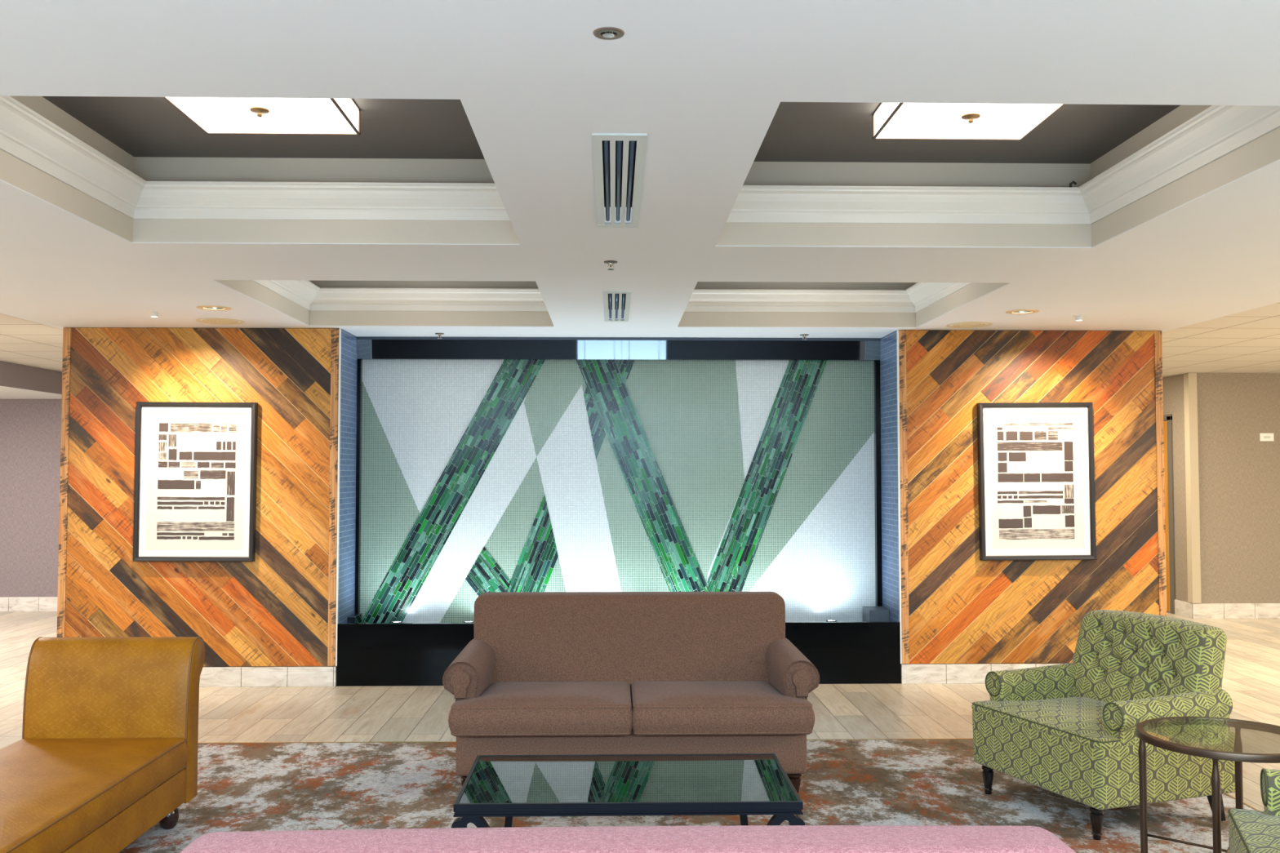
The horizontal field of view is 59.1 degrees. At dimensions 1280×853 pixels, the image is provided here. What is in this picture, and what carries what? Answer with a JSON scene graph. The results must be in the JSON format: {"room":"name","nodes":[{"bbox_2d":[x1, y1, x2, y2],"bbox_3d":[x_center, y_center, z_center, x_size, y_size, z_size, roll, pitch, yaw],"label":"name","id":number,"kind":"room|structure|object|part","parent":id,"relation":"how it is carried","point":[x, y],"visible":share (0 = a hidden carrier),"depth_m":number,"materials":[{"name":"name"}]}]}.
{"room":"lobby","nodes":[
{"label":"lobby","id":0,"kind":"room"},
{"bbox_2d":[0,399,62,596],"bbox_3d":[-6.801,0.757,12.648,7.000,2.599,0.150,0,-2,-1],"label":"wall","id":1,"kind":"structure","parent":0,"point":[30,429],"depth_m":12.57,"materials":[{"name":"paint"}]},
{"bbox_2d":[0,596,57,611],"bbox_3d":[-6.799,1.972,12.517,6.997,0.160,0.015,0,-2,-1],"label":"baseboard","id":2,"kind":"structure","parent":1,"relation":"attached to","point":[6,603],"depth_m":12.51,"materials":[{"name":"tile"}]},
{"bbox_2d":[0,360,62,399],"bbox_3d":[-8.119,-0.562,9.216,4.200,0.237,6.750,0,-2,-1],"label":"ceiling","id":3,"kind":"structure","parent":0,"point":[17,381],"depth_m":11.37,"materials":[{"name":"paint"}]},
{"bbox_2d":[9,95,494,182],"bbox_3d":[-1.420,-1.223,4.197,1.837,0.160,2.105,0,-2,-1],"label":"crown molding","id":4,"kind":"structure","parent":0,"point":[148,168],"depth_m":5.21,"materials":[{"name":"paint"}]},
{"bbox_2d":[42,96,484,159],"bbox_3d":[-1.420,-1.303,4.201,1.837,0.040,2.105,0,-2,-1],"label":"ceiling","id":5,"kind":"structure","parent":0,"point":[141,126],"depth_m":4.88,"materials":[{"name":"paint"}]},
{"bbox_2d":[162,97,360,135],"bbox_3d":[-1.419,-1.218,4.210,0.610,0.128,0.610,0,-2,-1],"label":"ceiling light","id":6,"kind":"object","parent":5,"relation":"attached to","point":[212,115],"visible":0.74,"depth_m":4.29,"materials":[{"name":"beige"}]},
{"bbox_2d":[337,328,357,623],"bbox_3d":[-2.200,0.440,8.491,0.004,2.299,0.518,0,-2,-1],"label":"wall","id":7,"kind":"structure","parent":0,"point":[348,341],"depth_m":8.49,"materials":[{"name":"blue tile"}]},
{"bbox_2d":[335,328,341,666],"bbox_3d":[-2.196,0.507,8.215,0.010,2.453,0.025,0,-2,-1],"label":"trim","id":8,"kind":"structure","parent":7,"relation":"attached to","point":[340,329],"depth_m":8.21,"materials":[{"name":"silver metal"}]},
{"bbox_2d":[308,280,538,288],"bbox_3d":[-1.482,-1.103,7.197,1.825,0.160,2.020,0,-2,-1],"label":"ceiling","id":9,"kind":"structure","parent":0,"point":[320,283],"depth_m":8.17,"materials":[{"name":"paint"}]},
{"bbox_2d":[0,0,1279,377],"bbox_3d":[-0.111,-0.991,4.742,20.000,0.260,18.600,0,-2,-1],"label":"ceiling","id":10,"kind":"structure","parent":0,"point":[706,82],"depth_m":4.09,"materials":[{"name":"paint"}]},
{"bbox_2d":[146,311,161,317],"bbox_3d":[-3.190,-0.737,7.412,0.088,0.034,0.088,0,-2,-1],"label":"recessed light","id":11,"kind":"object","parent":10,"relation":"in","point":[153,313],"visible":1,"depth_m":7.39,"materials":[{"name":"white plastic"}]},
{"bbox_2d":[196,305,231,311],"bbox_3d":[-2.731,-0.808,7.236,0.212,0.106,0.212,0,-2,-1],"label":"recessed light","id":12,"kind":"object","parent":10,"relation":"in","point":[215,308],"visible":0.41,"depth_m":7.25,"materials":[{"name":"beige metal"}]},
{"bbox_2d":[195,317,244,324],"bbox_3d":[-2.926,-0.734,7.869,0.320,0.004,0.320,0,-2,-1],"label":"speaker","id":13,"kind":"object","parent":10,"relation":"attached to","point":[221,321],"visible":1,"depth_m":7.86,"materials":[{"name":"beige plastic"}]},
{"bbox_2d":[0,95,510,220],"bbox_3d":[-1.420,-1.070,4.191,1.777,0.150,2.045,0,-2,-1],"label":"trim","id":14,"kind":"structure","parent":10,"relation":"attached to","point":[25,135],"depth_m":5.14,"materials":[{"name":"white paint"}]},
{"bbox_2d":[252,280,547,311],"bbox_3d":[-1.482,-0.950,7.191,1.765,0.150,1.960,0,-2,-1],"label":"trim","id":15,"kind":"structure","parent":10,"relation":"attached to","point":[304,293],"depth_m":8.12,"materials":[{"name":"white paint"}]},
{"bbox_2d":[435,333,444,338],"bbox_3d":[-1.522,-0.688,8.571,0.070,0.040,0.070,0,-2,-1],"label":"sprinkler","id":16,"kind":"object","parent":10,"relation":"attached to","point":[438,334],"visible":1,"depth_m":8.56,"materials":[{"name":"silver metal"}]},
{"bbox_2d":[592,26,624,39],"bbox_3d":[-0.075,-0.958,2.702,0.076,0.042,0.076,0,-2,-1],"label":"sprinkler","id":17,"kind":"object","parent":10,"relation":"attached to","point":[602,33],"visible":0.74,"depth_m":2.69,"materials":[{"name":"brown metal"}]},
{"bbox_2d":[604,260,617,270],"bbox_3d":[-0.147,-0.805,5.645,0.070,0.040,0.070,0,-2,-1],"label":"sprinkler","id":18,"kind":"object","parent":10,"relation":"attached to","point":[610,262],"visible":1,"depth_m":5.64,"materials":[{"name":"silver metal"}]},
{"bbox_3d":[-0.147,-0.803,5.645,0.026,0.035,0.018,-1,-3,31],"label":"frame","id":19,"kind":"part","parent":18,"relation":"part of","materials":[{"name":"silver metal"}]},
{"bbox_2d":[602,290,631,321],"bbox_3d":[-0.149,-0.799,7.216,0.166,0.086,1.310,0,-2,-1],"label":"ceiling vent","id":20,"kind":"object","parent":10,"relation":"in","point":[612,300],"visible":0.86,"depth_m":7.18,"materials":[{"name":"white metal"}]},
{"bbox_2d":[591,133,647,227],"bbox_3d":[-0.079,-0.921,4.170,0.171,0.086,1.330,0,-2,-1],"label":"ceiling vent","id":21,"kind":"object","parent":10,"relation":"in","point":[619,158],"visible":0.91,"depth_m":4.03,"materials":[{"name":"white metal"}]},
{"bbox_2d":[800,333,808,340],"bbox_3d":[1.260,-0.685,8.646,0.070,0.040,0.070,0,-2,-1],"label":"sprinkler","id":22,"kind":"object","parent":10,"relation":"attached to","point":[803,335],"visible":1,"depth_m":8.64,"materials":[{"name":"silver metal"}]},
{"bbox_2d":[684,282,972,312],"bbox_3d":[1.168,-0.948,7.246,1.745,0.150,1.965,0,-2,-1],"label":"trim","id":23,"kind":"structure","parent":10,"relation":"attached to","point":[920,295],"depth_m":8.18,"materials":[{"name":"white paint"}]},
{"bbox_2d":[946,321,992,328],"bbox_3d":[2.351,-0.726,8.063,0.320,0.004,0.320,0,-2,-1],"label":"ring","id":24,"kind":"object","parent":10,"relation":"attached to","point":[966,324],"visible":1,"depth_m":8.07,"materials":[{"name":"beige plastic"}]},
{"bbox_2d":[726,105,1279,224],"bbox_3d":[1.260,-1.067,4.260,1.771,0.150,2.055,0,-2,-1],"label":"trim","id":25,"kind":"structure","parent":10,"relation":"attached to","point":[1216,131],"depth_m":5.21,"materials":[{"name":"white paint"}]},
{"bbox_2d":[1069,181,1076,186],"bbox_3d":[2.003,-1.120,5.218,0.033,0.032,0.013,-1,-3,30],"label":"clip","id":26,"kind":"object","parent":25,"relation":"attached to","point":[1073,182],"visible":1,"depth_m":5.21,"materials":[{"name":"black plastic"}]},
{"bbox_2d":[1005,309,1039,314],"bbox_3d":[2.507,-0.802,7.399,0.212,0.106,0.212,0,-2,-1],"label":"recessed light","id":27,"kind":"object","parent":10,"relation":"in","point":[1015,311],"visible":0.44,"depth_m":7.41,"materials":[{"name":"beige metal"}]},
{"bbox_2d":[1072,314,1085,320],"bbox_3d":[2.952,-0.730,7.587,0.088,0.034,0.088,0,-2,-1],"label":"sprinkler","id":28,"kind":"object","parent":10,"relation":"in","point":[1079,317],"visible":1,"depth_m":7.57,"materials":[{"name":"white metal"}]},
{"bbox_2d":[0,611,1279,811],"bbox_3d":[-0.111,1.787,4.631,20.000,0.100,18.600,0,-2,-1],"label":"floor","id":29,"kind":"structure","parent":0,"point":[1251,667],"depth_m":7.45,"materials":[{"name":"brown wood"}]},
{"bbox_2d":[234,337,1068,686],"bbox_3d":[-0.165,0.597,8.642,8.080,2.599,0.779,0,-2,-1],"label":"wall","id":30,"kind":"structure","parent":29,"relation":"on","point":[484,464],"depth_m":8.85,"materials":[{"name":"white tile"}]},
{"bbox_2d":[57,327,338,666],"bbox_3d":[-3.199,0.507,8.191,1.991,2.452,0.028,0,-2,-1],"label":"wall panel","id":31,"kind":"object","parent":30,"relation":"attached to","point":[278,608],"visible":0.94,"depth_m":8.18,"materials":[{"name":"brown wood"}]},
{"bbox_2d":[133,401,257,561],"bbox_3d":[-3.212,0.399,8.156,0.856,1.148,0.052,0,-2,-1],"label":"framed picture","id":32,"kind":"object","parent":31,"relation":"attached to","point":[196,463],"visible":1,"depth_m":8.15,"materials":[{"name":"white paper"}]},
{"bbox_2d":[145,413,245,550],"bbox_3d":[-3.212,0.399,8.161,0.762,1.053,0.006,0,-2,-1],"label":"print","id":33,"kind":"object","parent":32,"relation":"attached to","point":[195,463],"depth_m":8.16},
{"bbox_2d":[199,666,336,687],"bbox_3d":[-3.196,1.807,8.138,1.995,0.140,0.030,0,-2,-1],"label":"baseboard","id":34,"kind":"structure","parent":30,"relation":"attached to","point":[295,676],"depth_m":8.13,"materials":[{"name":"tile"}]},
{"bbox_3d":[-2.190,0.538,8.786,0.027,2.127,0.080,0,-2,-1],"label":"post","id":35,"kind":"part","parent":30,"relation":"part of","materials":[{"name":"black metal"}]},
{"bbox_2d":[391,621,402,623],"bbox_3d":[-1.833,1.531,8.505,0.080,0.118,0.080,0,-2,-1],"label":"uplight","id":36,"kind":"object","parent":30,"relation":"in","point":[393,622],"visible":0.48,"depth_m":8.48,"materials":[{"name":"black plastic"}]},
{"bbox_3d":[-0.163,0.535,8.868,4.030,2.140,0.028,0,-2,-1],"label":"mosaic panel","id":37,"kind":"part","parent":30,"relation":"part of","materials":[{"name":"tile"}]},
{"bbox_2d":[826,619,836,622],"bbox_3d":[1.456,1.534,8.582,0.080,0.118,0.080,0,-2,-1],"label":"uplight","id":38,"kind":"object","parent":30,"relation":"in","point":[827,620],"visible":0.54,"depth_m":8.59,"materials":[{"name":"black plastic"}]},
{"bbox_3d":[1.871,0.542,8.882,0.038,2.127,0.080,0,-2,-1],"label":"post","id":39,"kind":"part","parent":30,"relation":"part of","materials":[{"name":"black metal"}]},
{"bbox_2d":[900,663,1062,684],"bbox_3d":[2.897,1.813,8.282,1.970,0.140,0.030,0,-2,-1],"label":"baseboard","id":40,"kind":"structure","parent":30,"relation":"attached to","point":[910,673],"depth_m":8.25,"materials":[{"name":"tile"}]},
{"bbox_2d":[898,329,1167,663],"bbox_3d":[2.898,0.513,8.335,1.966,2.452,0.028,0,-2,-1],"label":"wall panel","id":41,"kind":"object","parent":30,"relation":"attached to","point":[957,606],"visible":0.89,"depth_m":8.33,"materials":[{"name":"brown wood"}]},
{"bbox_2d":[977,402,1096,560],"bbox_3d":[2.916,0.402,8.301,0.845,1.155,0.052,0,-2,-1],"label":"framed picture","id":42,"kind":"object","parent":41,"relation":"attached to","point":[1036,473],"visible":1,"depth_m":8.30,"materials":[{"name":"white paper"}]},
{"bbox_2d":[989,413,1084,549],"bbox_3d":[2.916,0.403,8.306,0.753,1.062,0.006,0,-2,-1],"label":"print","id":43,"kind":"object","parent":42,"relation":"attached to","point":[1037,460],"depth_m":8.30},
{"bbox_2d":[119,738,1260,852],"bbox_3d":[-0.071,1.615,1.708,5.942,0.008,9.545,0,-2,-1],"label":"carpet","id":44,"kind":"object","parent":29,"relation":"on","point":[271,786],"visible":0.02,"depth_m":5.30,"materials":[{"name":"multicoloured carpet"}]},
{"bbox_2d":[0,636,204,852],"bbox_3d":[-2.318,1.313,4.269,0.732,0.802,1.710,0,-2,-1],"label":"chaise lounge","id":45,"kind":"object","parent":44,"relation":"on","point":[106,753],"visible":1,"depth_m":4.85,"materials":[{"name":"yellow leather"}]},
{"bbox_2d":[0,737,187,852],"bbox_3d":[-2.315,1.381,4.170,0.732,0.156,1.516,0,-2,-1],"label":"seat cushion","id":46,"kind":"object","parent":45,"relation":"on","point":[57,794],"depth_m":4.23,"materials":[{"name":"yellow leather"}]},
{"bbox_3d":[-2.336,1.295,5.022,0.720,0.700,0.203,0,-2,-1],"label":"backrest","id":47,"kind":"part","parent":45,"relation":"part of","materials":[{"name":"yellow leather"}]},
{"bbox_3d":[-2.043,1.690,4.889,0.084,0.099,0.083,0,-2,-1],"label":"leg","id":48,"kind":"part","parent":45,"relation":"part of","materials":[{"name":"brown wood"}]},
{"bbox_2d":[180,825,1075,852],"bbox_3d":[-0.029,1.183,2.283,1.713,0.904,0.937,0,-2,-1],"label":"sofa","id":49,"kind":"object","parent":44,"relation":"on","point":[762,838],"visible":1,"depth_m":1.96,"materials":[{"name":"fabric"}]},
{"bbox_2d":[451,753,804,828],"bbox_3d":[-0.043,1.464,3.941,1.142,0.475,0.632,0,-2,-1],"label":"coffee table","id":50,"kind":"object","parent":44,"relation":"on","point":[743,785],"visible":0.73,"depth_m":3.81,"materials":[{"name":"glass"}]},
{"bbox_3d":[-0.534,1.469,3.637,0.146,0.442,0.036,0,-2,-1],"label":"leg","id":51,"kind":"part","parent":50,"relation":"part of","materials":[{"name":"black metal"}]},
{"bbox_3d":[-0.548,1.492,4.220,0.146,0.442,0.036,0,-2,-1],"label":"leg","id":52,"kind":"part","parent":50,"relation":"part of","materials":[{"name":"black metal"}]},
{"bbox_3d":[-0.043,1.232,3.950,1.096,0.006,0.602,0,-2,-1],"label":"glass","id":53,"kind":"part","parent":50,"relation":"part of","materials":[{"name":"clear glass"}]},
{"bbox_3d":[0.448,1.493,4.244,0.146,0.442,0.036,0,-2,-1],"label":"leg","id":54,"kind":"part","parent":50,"relation":"part of","materials":[{"name":"black metal"}]},
{"bbox_3d":[0.461,1.470,3.660,0.146,0.442,0.036,0,-2,-1],"label":"leg","id":55,"kind":"part","parent":50,"relation":"part of","materials":[{"name":"black metal"}]},
{"bbox_2d":[442,591,819,795],"bbox_3d":[-0.045,1.316,5.594,1.766,0.904,0.937,0,-2,-1],"label":"sofa","id":56,"kind":"object","parent":44,"relation":"on","point":[540,673],"visible":0.93,"depth_m":5.57,"materials":[{"name":"brown fabric"}]},
{"bbox_3d":[-0.804,1.690,5.284,0.073,0.131,0.072,0,-2,-1],"label":"leg","id":57,"kind":"part","parent":56,"relation":"part of","materials":[{"name":"brown wood"}]},
{"bbox_3d":[-0.830,1.244,5.562,0.170,0.325,0.608,0,-2,1],"label":"arm","id":58,"kind":"part","parent":56,"relation":"part of"},
{"bbox_2d":[448,681,632,736],"bbox_3d":[-0.458,1.342,5.424,0.848,0.162,0.619,0,-2,-1],"label":"seat cushion","id":59,"kind":"object","parent":56,"relation":"on","point":[497,708],"depth_m":5.13,"materials":[{"name":"brown fabric"}]},
{"bbox_3d":[-0.052,1.177,5.866,1.624,0.604,0.337,0,-2,-1],"label":"backrest","id":60,"kind":"part","parent":56,"relation":"part of","materials":[{"name":"brown fabric"}]},
{"bbox_2d":[630,680,814,735],"bbox_3d":[0.374,1.343,5.444,0.848,0.162,0.619,0,-2,-1],"label":"seat cushion","id":61,"kind":"object","parent":56,"relation":"on","point":[657,708],"depth_m":5.15,"materials":[{"name":"brown fabric"}]},
{"bbox_3d":[0.740,1.245,5.599,0.170,0.325,0.608,0,-2,-4],"label":"arm","id":62,"kind":"part","parent":56,"relation":"part of"},
{"bbox_3d":[0.726,1.692,5.320,0.073,0.131,0.072,0,-2,-1],"label":"leg","id":63,"kind":"part","parent":56,"relation":"part of","materials":[{"name":"brown wood"}]},
{"bbox_2d":[971,609,1235,840],"bbox_3d":[2.119,1.320,5.212,0.786,0.865,0.911,1,-2,-21],"label":"armchair","id":64,"kind":"object","parent":44,"relation":"on","point":[1068,731],"visible":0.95,"depth_m":5.00,"materials":[{"name":"green fabric"}]},
{"bbox_3d":[1.669,1.691,5.410,0.057,0.139,0.058,1,-2,-21],"label":"leg","id":65,"kind":"part","parent":64,"relation":"part of","materials":[{"name":"black wood"}]},
{"bbox_3d":[1.997,1.283,5.588,0.598,0.208,0.123,1,-2,-21],"label":"arm","id":66,"kind":"part","parent":64,"relation":"part of","materials":[{"name":"green fabric"}]},
{"bbox_3d":[2.059,1.334,5.189,0.658,0.080,0.870,1,-2,-21],"label":"seat","id":67,"kind":"part","parent":64,"relation":"part of","materials":[{"name":"green fabric"}]},
{"bbox_3d":[1.919,1.665,4.742,0.057,0.139,0.058,1,-2,-21],"label":"leg","id":68,"kind":"part","parent":64,"relation":"part of","materials":[{"name":"black wood"}]},
{"bbox_3d":[2.360,1.122,5.310,0.270,0.462,0.820,1,-2,-21],"label":"backrest","id":69,"kind":"part","parent":64,"relation":"part of","materials":[{"name":"green fabric"}]},
{"bbox_3d":[2.273,1.254,4.852,0.598,0.208,0.123,1,-2,-21],"label":"arm","id":70,"kind":"part","parent":64,"relation":"part of","materials":[{"name":"green fabric"}]},
{"bbox_3d":[2.290,1.403,4.840,0.620,0.350,0.032,1,-2,-21],"label":"panel","id":71,"kind":"part","parent":64,"relation":"part of","materials":[{"name":"green fabric"}]},
{"bbox_3d":[2.549,1.675,4.996,0.080,0.139,0.048,1,-2,-21],"label":"leg","id":72,"kind":"part","parent":64,"relation":"part of","materials":[{"name":"black wood"}]},
{"bbox_2d":[1136,716,1279,852],"bbox_3d":[2.123,1.410,4.068,0.604,0.593,0.604,0,-2,-1],"label":"side table","id":73,"kind":"object","parent":44,"relation":"on","point":[1237,757],"visible":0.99,"depth_m":4.21,"materials":[{"name":"brown metal"}]},
{"bbox_3d":[1.888,1.430,4.230,0.030,0.566,0.030,0,-2,-1],"label":"leg","id":74,"kind":"part","parent":73,"relation":"part of","materials":[{"name":"brown metal"}]},
{"bbox_3d":[1.961,1.414,3.833,0.030,0.566,0.030,0,-2,-1],"label":"leg","id":75,"kind":"part","parent":73,"relation":"part of","materials":[{"name":"brown metal"}]},
{"bbox_3d":[2.286,1.433,4.303,0.030,0.566,0.030,0,-2,-1],"label":"leg","id":76,"kind":"part","parent":73,"relation":"part of","materials":[{"name":"brown metal"}]},
{"bbox_2d":[1226,768,1279,852],"bbox_3d":[2.169,1.240,3.217,0.786,0.865,0.911,-1,-2,20],"label":"armchair","id":77,"kind":"object","parent":44,"relation":"on","point":[1250,831],"visible":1,"depth_m":3.59,"materials":[{"name":"green fabric"}]},
{"bbox_3d":[2.109,1.256,3.239,0.658,0.080,0.870,-1,-2,20],"label":"seat","id":78,"kind":"part","parent":77,"relation":"part of","materials":[{"name":"green fabric"}]},
{"bbox_3d":[2.322,1.203,3.582,0.598,0.208,0.123,-1,-2,20],"label":"arm","id":79,"kind":"part","parent":77,"relation":"part of","materials":[{"name":"green fabric"}]},
{"bbox_2d":[694,281,916,289],"bbox_3d":[1.168,-1.101,7.252,1.805,0.160,2.025,0,-2,-1],"label":"ceiling","id":80,"kind":"structure","parent":0,"point":[700,285],"depth_m":8.23,"materials":[{"name":"paint"}]},
{"bbox_2d":[880,330,899,622],"bbox_3d":[1.900,0.444,8.587,0.004,2.299,0.518,0,-2,-1],"label":"wall","id":81,"kind":"structure","parent":0,"point":[888,348],"depth_m":8.56,"materials":[{"name":"blue tile"}]},
{"bbox_2d":[896,329,902,663],"bbox_3d":[1.910,0.511,8.312,0.010,2.453,0.025,0,-2,-1],"label":"trim","id":82,"kind":"structure","parent":81,"relation":"attached to","point":[897,331],"depth_m":8.30,"materials":[{"name":"silver metal"}]},
{"bbox_2d":[753,102,1181,164],"bbox_3d":[1.260,-1.300,4.269,1.831,0.040,2.115,0,-2,-1],"label":"ceiling","id":83,"kind":"structure","parent":0,"point":[797,131],"depth_m":4.92,"materials":[{"name":"paint"}]},
{"bbox_2d":[871,102,1066,140],"bbox_3d":[1.255,-1.215,4.283,0.610,0.128,0.610,0,-2,-1],"label":"ceiling light","id":84,"kind":"object","parent":83,"relation":"attached to","point":[891,121],"visible":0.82,"depth_m":4.35,"materials":[{"name":"beige"}]},
{"bbox_2d":[742,104,1211,186],"bbox_3d":[1.260,-1.220,4.266,1.831,0.160,2.115,0,-2,-1],"label":"ceiling","id":85,"kind":"structure","parent":0,"point":[761,173],"depth_m":5.29,"materials":[{"name":"paint"}]},
{"bbox_2d":[1162,373,1187,602],"bbox_3d":[5.877,0.775,13.097,0.130,2.599,2.050,0,-2,-1],"label":"wall","id":86,"kind":"structure","parent":0,"point":[1172,386],"depth_m":12.21,"materials":[{"name":"beige paint"}]},
{"bbox_2d":[1163,421,1170,612],"bbox_3d":[5.795,1.004,12.838,0.094,2.100,0.865,0,-2,-1],"label":"door","id":87,"kind":"structure","parent":86,"relation":"in","point":[1167,566],"depth_m":12.45,"materials":[{"name":"brown wood"}]},
{"bbox_2d":[1163,413,1175,613],"bbox_3d":[5.848,0.974,12.833,0.100,2.180,1.040,0,-2,-1],"label":"trim","id":88,"kind":"structure","parent":86,"relation":"attached to","point":[1168,418],"depth_m":12.34,"materials":[{"name":"brown"}]},
{"bbox_2d":[1174,599,1192,618],"bbox_3d":[5.827,1.955,12.088,0.015,0.160,0.367,0,-2,-1],"label":"baseboard","id":89,"kind":"structure","parent":86,"relation":"attached to","point":[1182,608],"depth_m":12.07,"materials":[{"name":"tile"}]},
{"bbox_2d":[1182,373,1279,603],"bbox_3d":[7.777,0.733,12.053,3.880,2.599,0.130,0,-2,-1],"label":"wall","id":90,"kind":"structure","parent":0,"point":[1239,473],"depth_m":11.96,"materials":[{"name":"beige paint"}]},
{"bbox_2d":[1183,373,1201,603],"bbox_3d":[5.863,0.648,11.976,0.090,2.433,0.100,0,-2,-1],"label":"trim","id":91,"kind":"structure","parent":90,"relation":"attached to","point":[1190,396],"depth_m":11.94,"materials":[{"name":"beige paint"}]},
{"bbox_2d":[1192,603,1279,618],"bbox_3d":[7.771,1.949,11.931,3.892,0.160,0.015,0,-2,-1],"label":"baseboard","id":92,"kind":"structure","parent":90,"relation":"attached to","point":[1200,611],"depth_m":11.89,"materials":[{"name":"tile"}]},
{"bbox_2d":[1259,433,1274,441],"bbox_3d":[6.654,0.114,11.974,0.144,0.086,0.022,0,-2,-1],"label":"wall plate","id":93,"kind":"object","parent":90,"relation":"attached to","point":[1263,437],"visible":1,"depth_m":11.97,"materials":[{"name":"white plastic"}]}
]}

